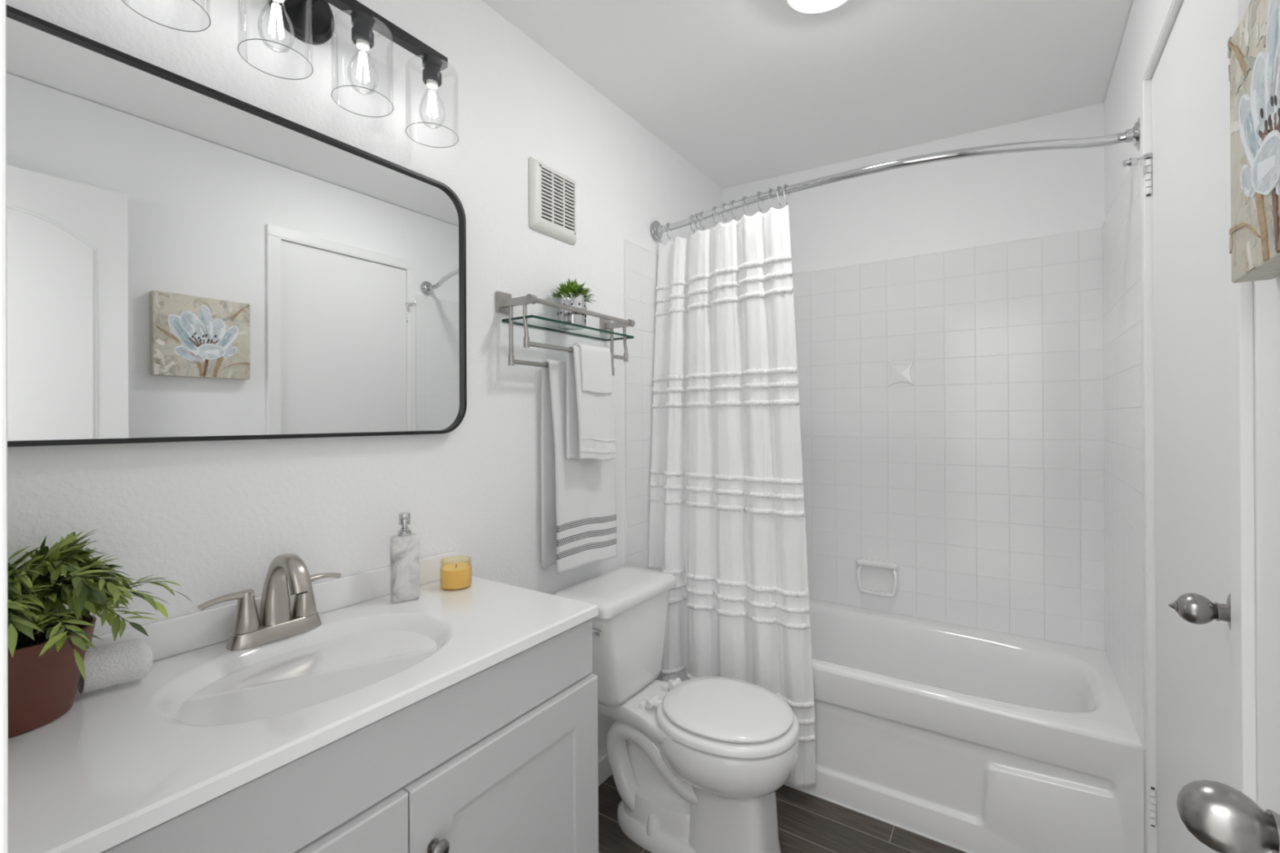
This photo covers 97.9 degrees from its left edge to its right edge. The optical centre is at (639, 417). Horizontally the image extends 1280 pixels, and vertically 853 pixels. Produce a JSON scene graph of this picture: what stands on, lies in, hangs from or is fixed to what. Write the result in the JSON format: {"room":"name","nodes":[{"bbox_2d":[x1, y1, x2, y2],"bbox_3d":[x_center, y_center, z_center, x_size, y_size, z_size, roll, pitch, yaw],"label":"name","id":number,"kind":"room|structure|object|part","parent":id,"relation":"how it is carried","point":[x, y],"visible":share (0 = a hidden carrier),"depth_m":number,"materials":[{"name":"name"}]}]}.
{"room":"bathroom","nodes":[
{"label":"bathroom","id":0,"kind":"room"},
{"bbox_2d":[6,0,723,759],"bbox_3d":[-0.328,0.030,1.827,0.100,2.560,2.582,0,0,34],"label":"wall","id":1,"kind":"structure","parent":0,"point":[211,519],"depth_m":1.38,"materials":[{"name":"white paint"}]},
{"bbox_2d":[6,4,466,447],"bbox_3d":[-0.729,-0.278,1.114,0.028,0.642,0.915,0,0,34],"label":"mirror","id":2,"kind":"object","parent":1,"relation":"attached to","point":[188,260],"visible":1,"depth_m":1.01,"materials":[{"name":"black mirror"}]},
{"bbox_2d":[88,550,457,661],"bbox_3d":[-0.741,0.386,1.102,0.018,0.064,0.909,0,0,34],"label":"backsplash","id":3,"kind":"structure","parent":1,"relation":"attached to","point":[176,635],"depth_m":1.04,"materials":[{"name":"white stone"}]},
{"bbox_2d":[121,0,458,147],"bbox_3d":[-0.650,-0.796,1.130,0.151,0.251,0.624,0,0,34],"label":"vanity light","id":4,"kind":"object","parent":1,"relation":"attached to","point":[312,22],"visible":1,"depth_m":1.18,"materials":[{"name":"black metal"}]},
{"bbox_3d":[-0.685,-0.795,1.049,0.027,0.013,0.027,0,0,34],"label":"bulb","id":5,"kind":"part","parent":4,"relation":"part of","materials":[{"name":"white glass"}]},
{"bbox_3d":[-0.705,-0.856,1.166,0.020,0.130,0.130,0,0,34],"label":"plate","id":6,"kind":"part","parent":4,"relation":"part of","materials":[{"name":"black metal"}]},
{"bbox_2d":[351,12,373,48],"bbox_3d":[-0.591,-0.823,1.189,0.044,0.052,0.044,0,0,34],"label":"socket","id":7,"kind":"object","parent":4,"relation":"attached to","point":[362,23],"depth_m":1.18,"materials":[{"name":"grey metal"}]},
{"bbox_3d":[-0.591,-0.795,1.189,0.027,0.013,0.027,0,0,34],"label":"bulb","id":8,"kind":"part","parent":4,"relation":"part of","materials":[{"name":"white glass"}]},
{"bbox_2d":[422,55,441,87],"bbox_3d":[-0.496,-0.824,1.330,0.044,0.052,0.044,0,0,34],"label":"socket","id":9,"kind":"object","parent":4,"relation":"attached to","point":[432,64],"depth_m":1.32,"materials":[{"name":"grey metal"}]},
{"bbox_3d":[-0.496,-0.795,1.330,0.027,0.013,0.027,0,0,34],"label":"bulb","id":10,"kind":"part","parent":4,"relation":"part of","materials":[{"name":"white glass"}]},
{"bbox_2d":[528,156,576,244],"bbox_3d":[-0.275,-0.694,1.803,0.020,0.221,0.216,0,0,34],"label":"air vent","id":11,"kind":"object","parent":1,"relation":"in","point":[552,193],"visible":1,"depth_m":1.78,"materials":[{"name":"white plastic"}]},
{"bbox_2d":[541,166,574,231],"bbox_3d":[-0.266,-0.704,1.808,0.006,0.171,0.160,0,0,34],"label":"grille","id":12,"kind":"object","parent":11,"relation":"attached to","point":[557,189],"depth_m":1.81,"materials":[{"name":"white plastic"}]},
{"bbox_2d":[495,291,635,376],"bbox_3d":[-0.212,-0.256,1.794,0.130,0.214,0.539,0,0,34],"label":"towel rack","id":13,"kind":"object","parent":1,"relation":"attached to","point":[504,303],"visible":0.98,"depth_m":1.66,"materials":[{"name":"grey metal"}]},
{"bbox_3d":[-0.346,-0.235,1.592,0.079,0.172,0.017,0,0,34],"label":"post","id":14,"kind":"part","parent":13,"relation":"part of","materials":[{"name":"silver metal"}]},
{"bbox_2d":[502,315,634,341],"bbox_3d":[-0.212,-0.282,1.799,0.121,0.008,0.502,0,0,34],"label":"glass shelf","id":15,"kind":"object","parent":13,"relation":"attached to","point":[510,320],"depth_m":1.75,"materials":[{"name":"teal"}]},
{"bbox_2d":[557,293,586,329],"bbox_3d":[-0.218,-0.338,1.792,0.094,0.104,0.092,0,0,34],"label":"plant pot","id":16,"kind":"object","parent":15,"relation":"on","point":[579,300],"depth_m":1.76,"materials":[{"name":"white ceramic"}]},
{"bbox_2d":[551,277,596,329],"bbox_3d":[-0.210,-0.363,1.783,0.134,0.154,0.152,0,0,34],"label":"plant","id":17,"kind":"object","parent":13,"relation":"on","point":[572,295],"visible":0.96,"depth_m":1.76,"materials":[{"name":"green plant"}]},
{"bbox_2d":[540,359,617,574],"bbox_3d":[-0.195,0.157,1.850,0.066,0.673,0.317,0,0,34],"label":"bath towel","id":18,"kind":"object","parent":13,"relation":"hanging from","point":[579,503],"visible":0.58,"depth_m":1.76,"materials":[{"name":"white fabric"}]},
{"bbox_3d":[-0.169,-0.331,1.765,0.015,0.015,0.486,0,0,34],"label":"guard rail","id":19,"kind":"part","parent":13,"relation":"part of","materials":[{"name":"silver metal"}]},
{"bbox_2d":[565,344,616,460],"bbox_3d":[-0.156,-0.041,1.805,0.051,0.368,0.194,0,0,34],"label":"hand towel","id":20,"kind":"object","parent":13,"relation":"hanging from","point":[589,425],"visible":0.77,"depth_m":1.76,"materials":[{"name":"white fabric"}]},
{"bbox_2d":[572,342,613,393],"bbox_3d":[-0.158,-0.155,1.813,0.056,0.156,0.155,0,0,34],"label":"washcloth","id":21,"kind":"object","parent":20,"relation":"on","point":[595,361],"visible":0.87,"depth_m":1.79,"materials":[{"name":"white fabric"}]},
{"bbox_3d":[-0.075,-0.235,1.995,0.079,0.172,0.017,0,0,34],"label":"post","id":22,"kind":"part","parent":13,"relation":"part of","materials":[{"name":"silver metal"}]},
{"bbox_2d":[598,753,612,786],"bbox_3d":[-0.263,1.267,1.811,0.012,0.085,0.760,0,0,34],"label":"baseboard","id":23,"kind":"structure","parent":1,"relation":"attached to","point":[604,769],"depth_m":2.00,"materials":[{"name":"white paint"}]},
{"bbox_2d":[623,240,658,568],"bbox_3d":[0.189,0.088,2.498,0.008,1.536,0.874,0,0,34],"label":"wall tile","id":24,"kind":"object","parent":1,"relation":"attached to","point":[641,264],"depth_m":2.21,"materials":[{"name":"tile"}]},
{"bbox_2d":[598,774,965,852],"bbox_3d":[0.630,1.333,1.177,2.400,0.060,2.794,0,0,34],"label":"floor","id":25,"kind":"structure","parent":0,"point":[807,823],"depth_m":1.76,"materials":[{"name":"brown wood"}]},
{"bbox_2d":[101,618,598,852],"bbox_3d":[-0.531,0.877,0.973,0.501,0.864,0.916,0,0,34],"label":"vanity cabinet","id":26,"kind":"object","parent":25,"relation":"on","point":[504,757],"visible":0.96,"depth_m":0.92,"materials":[{"name":"grey paint"}]},
{"bbox_2d":[8,550,598,852],"bbox_3d":[-0.547,0.444,0.982,0.473,0.183,0.926,0,0,34],"label":"countertop","id":27,"kind":"structure","parent":26,"relation":"on","point":[208,720],"depth_m":0.86,"materials":[{"name":"white stone"}]},
{"bbox_2d":[7,529,191,737],"bbox_3d":[-0.858,0.290,0.733,0.371,0.255,0.284,0,0,-22],"label":"potted plant","id":28,"kind":"object","parent":27,"relation":"on","point":[48,643],"visible":0.96,"depth_m":0.75,"materials":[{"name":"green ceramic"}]},
{"bbox_3d":[-0.866,0.358,0.763,0.174,0.120,0.174,0,0,34],"label":"pot","id":29,"kind":"part","parent":28,"relation":"part of","materials":[{"name":"brown ceramic"}]},
{"bbox_2d":[77,638,153,693],"bbox_3d":[-0.811,0.383,0.862,0.060,0.062,0.086,0,0,45],"label":"rolled towel","id":30,"kind":"object","parent":27,"relation":"on","point":[108,665],"visible":0.97,"depth_m":0.85,"materials":[{"name":"white fabric"}]},
{"bbox_2d":[197,553,341,650],"bbox_3d":[-0.664,0.337,1.046,0.144,0.162,0.244,0,0,34],"label":"faucet","id":31,"kind":"object","parent":27,"relation":"on","point":[276,621],"visible":1,"depth_m":1.04,"materials":[{"name":"silver metal"}]},
{"bbox_3d":[-0.740,0.328,0.999,0.023,0.019,0.082,0,0,34],"label":"lever","id":32,"kind":"part","parent":31,"relation":"part of","materials":[{"name":"silver metal"}]},
{"bbox_3d":[-0.725,0.356,1.026,0.044,0.071,0.044,0,0,34],"label":"handle","id":33,"kind":"part","parent":31,"relation":"part of","materials":[{"name":"silver metal"}]},
{"bbox_3d":[-0.696,0.405,1.067,0.053,0.026,0.160,0,0,34],"label":"plate","id":34,"kind":"part","parent":31,"relation":"part of","materials":[{"name":"silver metal"}]},
{"bbox_3d":[-0.664,0.337,1.046,0.144,0.162,0.057,0,0,34],"label":"spout","id":35,"kind":"part","parent":31,"relation":"part of","materials":[{"name":"silver metal"}]},
{"bbox_3d":[-0.668,0.355,1.109,0.044,0.071,0.044,0,0,34],"label":"handle","id":36,"kind":"part","parent":31,"relation":"part of","materials":[{"name":"silver metal"}]},
{"bbox_3d":[-0.650,0.328,1.134,0.023,0.019,0.082,0,0,34],"label":"lever","id":37,"kind":"part","parent":31,"relation":"part of","materials":[{"name":"silver metal"}]},
{"bbox_2d":[390,512,419,603],"bbox_3d":[-0.534,0.318,1.268,0.058,0.198,0.045,0,0,-34],"label":"soap dispenser","id":38,"kind":"object","parent":27,"relation":"on","point":[404,547],"visible":1,"depth_m":1.26,"materials":[{"name":"grey stone"}]},
{"bbox_2d":[440,563,471,589],"bbox_3d":[-0.452,0.383,1.370,0.076,0.068,0.076,0,0,34],"label":"candle","id":39,"kind":"object","parent":27,"relation":"on","point":[457,575],"visible":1,"depth_m":1.34,"materials":[{"name":"yellow wax"}]},
{"bbox_3d":[-0.482,0.917,0.662,0.020,0.692,0.452,0,0,34],"label":"cabinet door","id":40,"kind":"part","parent":26,"relation":"part of","materials":[{"name":"grey paint"}]},
{"bbox_3d":[-0.315,0.675,0.871,0.028,0.031,0.031,0,0,34],"label":"cabinet knob","id":41,"kind":"part","parent":26,"relation":"part of","materials":[{"name":"silver metal"}]},
{"bbox_3d":[-0.226,0.916,1.043,0.020,0.692,0.460,0,0,34],"label":"cabinet door","id":42,"kind":"part","parent":26,"relation":"part of","materials":[{"name":"grey paint"}]},
{"bbox_2d":[553,566,799,852],"bbox_3d":[0.125,0.929,1.727,0.718,0.757,0.424,0,0,34],"label":"toilet","id":43,"kind":"object","parent":25,"relation":"on","point":[698,765],"visible":0.99,"depth_m":1.66,"materials":[{"name":"white ceramic"}]},
{"bbox_3d":[-0.140,0.637,1.673,0.071,0.024,0.023,0,0,42],"label":"flush lever","id":44,"kind":"part","parent":43,"relation":"part of","materials":[{"name":"silver metal"}]},
{"bbox_3d":[-0.076,0.574,1.861,0.238,0.045,0.424,0,0,34],"label":"tank lid","id":45,"kind":"part","parent":43,"relation":"part of","materials":[{"name":"white ceramic"}]},
{"bbox_3d":[-0.076,0.743,1.862,0.211,0.303,0.384,0,0,34],"label":"tank","id":46,"kind":"part","parent":43,"relation":"part of","materials":[{"name":"white ceramic"}]},
{"bbox_3d":[0.256,0.884,1.651,0.417,0.028,0.368,0,0,34],"label":"seat","id":47,"kind":"part","parent":43,"relation":"part of","materials":[{"name":"white plastic"}]},
{"bbox_3d":[0.258,0.856,1.650,0.382,0.021,0.340,0,0,34],"label":"seat lid","id":48,"kind":"part","parent":43,"relation":"part of","materials":[{"name":"white plastic"}]},
{"bbox_2d":[783,598,1144,852],"bbox_3d":[0.873,1.078,2.155,1.514,0.452,0.698,0,0,34],"label":"bathtub","id":49,"kind":"object","parent":25,"relation":"on","point":[967,740],"visible":0.59,"depth_m":1.75,"materials":[{"name":"white ceramic"}]},
{"bbox_2d":[808,598,1143,750],"bbox_3d":[0.874,1.027,2.156,1.514,0.350,0.694,0,0,34],"label":"basin","id":50,"kind":"object","parent":49,"relation":"in","point":[882,681],"depth_m":1.91,"materials":[{"name":"white ceramic"}]},
{"bbox_2d":[481,0,1133,188],"bbox_3d":[0.190,-1.191,0.548,2.400,0.146,4.324,0,0,34],"label":"ceiling","id":51,"kind":"structure","parent":0,"point":[745,91],"depth_m":1.84,"materials":[{"name":"white paint"}]},
{"bbox_2d":[784,0,848,14],"bbox_3d":[0.479,-1.132,1.469,0.200,0.059,0.200,0,0,34],"label":"ceiling light","id":52,"kind":"object","parent":51,"relation":"attached to","point":[804,6],"visible":1,"depth_m":1.53,"materials":[{"name":"white glass"}]},
{"bbox_2d":[801,0,835,7],"bbox_3d":[0.479,-1.125,1.468,0.128,0.045,0.128,0,0,34],"label":"diffuser","id":53,"kind":"object","parent":52,"relation":"attached to","point":[805,3],"depth_m":1.50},
{"bbox_2d":[723,102,1104,274],"bbox_3d":[1.091,0.024,2.489,1.717,2.560,0.100,0,0,34],"label":"wall","id":54,"kind":"structure","parent":0,"point":[972,202],"depth_m":2.30,"materials":[{"name":"white paint"}]},
{"bbox_2d":[855,557,899,597],"bbox_3d":[1.034,0.700,2.432,0.180,0.148,0.042,0,0,34],"label":"soap dish","id":55,"kind":"object","parent":54,"relation":"attached to","point":[877,577],"visible":1,"depth_m":2.44,"materials":[{"name":"white ceramic"}]},
{"bbox_2d":[792,227,1105,650],"bbox_3d":[1.061,0.084,2.444,1.517,1.536,0.008,0,0,34],"label":"wall tile","id":56,"kind":"object","parent":54,"relation":"attached to","point":[981,477],"depth_m":2.27,"materials":[{"name":"tile"}]},
{"bbox_2d":[888,360,914,386],"bbox_3d":[1.120,-0.187,2.394,0.105,0.105,0.009,0,0,34],"label":"wall hook","id":57,"kind":"object","parent":56,"relation":"attached to","point":[900,373],"depth_m":2.39,"materials":[{"name":"white ceramic"}]},
{"bbox_2d":[1103,0,1279,852],"bbox_3d":[1.014,0.081,0.925,0.100,2.440,2.582,0,0,34],"label":"wall","id":58,"kind":"structure","parent":0,"point":[1122,102],"depth_m":0.75,"materials":[{"name":"white paint"}]},
{"bbox_2d":[651,117,1140,239],"bbox_3d":[0.648,-0.755,1.833,1.511,0.130,0.192,0,0,36],"label":"shower rod","id":59,"kind":"object","parent":58,"relation":"attached to","point":[1132,135],"visible":0.97,"depth_m":1.60,"materials":[{"name":"silver metal"}]},
{"bbox_2d":[688,214,696,232],"bbox_3d":[0.207,-0.756,2.182,0.040,0.067,0.008,0,0,-37],"label":"curtain ring","id":60,"kind":"object","parent":59,"relation":"hanging from","point":[691,215],"visible":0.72,"depth_m":2.17,"materials":[{"name":"silver metal"}]},
{"bbox_2d":[693,213,701,230],"bbox_3d":[0.224,-0.756,2.160,0.040,0.067,0.008,0,0,-37],"label":"curtain ring","id":61,"kind":"object","parent":59,"relation":"hanging from","point":[695,215],"visible":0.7,"depth_m":2.15,"materials":[{"name":"silver metal"}]},
{"bbox_2d":[698,211,706,229],"bbox_3d":[0.239,-0.755,2.140,0.040,0.067,0.008,0,0,-37],"label":"curtain ring","id":62,"kind":"object","parent":59,"relation":"hanging from","point":[700,211],"visible":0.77,"depth_m":2.13,"materials":[{"name":"silver metal"}]},
{"bbox_2d":[711,206,719,224],"bbox_3d":[0.283,-0.753,2.083,0.040,0.067,0.008,0,0,-38],"label":"curtain ring","id":63,"kind":"object","parent":59,"relation":"hanging from","point":[713,207],"visible":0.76,"depth_m":2.08,"materials":[{"name":"silver metal"}]},
{"bbox_2d":[720,202,728,222],"bbox_3d":[0.312,-0.752,2.047,0.040,0.067,0.007,0,0,-40],"label":"curtain ring","id":64,"kind":"object","parent":59,"relation":"hanging from","point":[723,203],"visible":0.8,"depth_m":2.04,"materials":[{"name":"silver metal"}]},
{"bbox_2d":[648,204,815,787],"bbox_3d":[0.308,0.259,2.056,0.663,1.972,0.170,0,0,34],"label":"shower curtain","id":65,"kind":"object","parent":59,"relation":"hanging from","point":[727,510],"visible":0.82,"depth_m":2.00,"materials":[{"name":"white fabric"}]},
{"bbox_2d":[729,200,737,218],"bbox_3d":[0.339,-0.751,2.016,0.040,0.067,0.007,0,0,-41],"label":"curtain ring","id":66,"kind":"object","parent":59,"relation":"hanging from","point":[731,201],"visible":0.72,"depth_m":2.01,"materials":[{"name":"silver metal"}]},
{"bbox_2d":[742,195,748,215],"bbox_3d":[0.374,-0.750,1.978,0.040,0.067,0.007,0,0,-43],"label":"curtain ring","id":67,"kind":"object","parent":59,"relation":"hanging from","point":[744,197],"visible":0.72,"depth_m":1.97,"materials":[{"name":"silver metal"}]},
{"bbox_2d":[756,191,763,211],"bbox_3d":[0.416,-0.748,1.933,0.008,0.067,0.040,0,0,45],"label":"curtain ring","id":68,"kind":"object","parent":59,"relation":"hanging from","point":[758,192],"visible":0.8,"depth_m":1.93,"materials":[{"name":"silver metal"}]},
{"bbox_2d":[768,187,774,207],"bbox_3d":[0.448,-0.747,1.902,0.008,0.067,0.040,0,0,43],"label":"curtain ring","id":69,"kind":"object","parent":59,"relation":"hanging from","point":[770,188],"visible":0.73,"depth_m":1.89,"materials":[{"name":"silver metal"}]},
{"bbox_2d":[776,185,782,206],"bbox_3d":[0.472,-0.746,1.880,0.008,0.067,0.040,0,0,42],"label":"curtain ring","id":70,"kind":"object","parent":59,"relation":"hanging from","point":[779,186],"visible":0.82,"depth_m":1.87,"materials":[{"name":"silver metal"}]},
{"bbox_2d":[782,183,789,204],"bbox_3d":[0.490,-0.745,1.864,0.007,0.067,0.040,0,0,42],"label":"curtain ring","id":71,"kind":"object","parent":59,"relation":"hanging from","point":[785,184],"visible":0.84,"depth_m":1.86,"materials":[{"name":"silver metal"}]},
{"bbox_2d":[1102,146,1144,751],"bbox_3d":[1.469,0.080,1.699,0.008,1.536,0.773,0,0,34],"label":"wall tile","id":72,"kind":"object","parent":58,"relation":"attached to","point":[1121,230],"depth_m":1.64,"materials":[{"name":"tile"}]},
{"bbox_2d":[1122,0,1231,852],"bbox_3d":[1.045,0.240,1.096,0.113,2.098,0.679,0,0,34],"label":"door","id":73,"kind":"structure","parent":58,"relation":"in","point":[1189,154],"depth_m":1.05,"materials":[{"name":"white paint"}]},
{"bbox_3d":[0.852,0.294,0.855,0.046,0.046,0.046,0,0,34],"label":"knob","id":74,"kind":"part","parent":73,"relation":"part of","materials":[{"name":"silver metal"}]},
{"bbox_2d":[1139,0,1257,852],"bbox_3d":[1.080,0.219,1.052,0.094,2.164,0.724,0,0,34],"label":"trim","id":75,"kind":"structure","parent":58,"relation":"attached to","point":[1241,345],"depth_m":0.81,"materials":[{"name":"white paint"}]},
{"bbox_2d":[1227,0,1279,283],"bbox_3d":[0.697,-0.334,0.587,0.042,0.319,0.320,0,0,34],"label":"painting","id":76,"kind":"object","parent":58,"relation":"attached to","point":[1254,47],"visible":1,"depth_m":0.65,"materials":[{"name":"fabric"}]},
{"bbox_2d":[1176,780,1279,852],"bbox_3d":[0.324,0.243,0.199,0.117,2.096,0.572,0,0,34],"label":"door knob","id":77,"kind":"structure","parent":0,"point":[1218,815],"depth_m":0.39,"materials":[{"name":"silver metal"}]},
{"bbox_3d":[-0.125,0.025,0.067,2.400,2.560,0.112,0,0,34],"label":"wall","id":78,"kind":"structure","parent":0,"visible":0},
{"bbox_2d":[0,0,8,852],"bbox_3d":[-0.095,0.210,0.055,0.771,2.190,0.125,0,0,34],"label":"trim","id":79,"kind":"structure","parent":78,"relation":"attached to","point":[3,279],"depth_m":0.28,"materials":[{"name":"white paint"}]}
]}

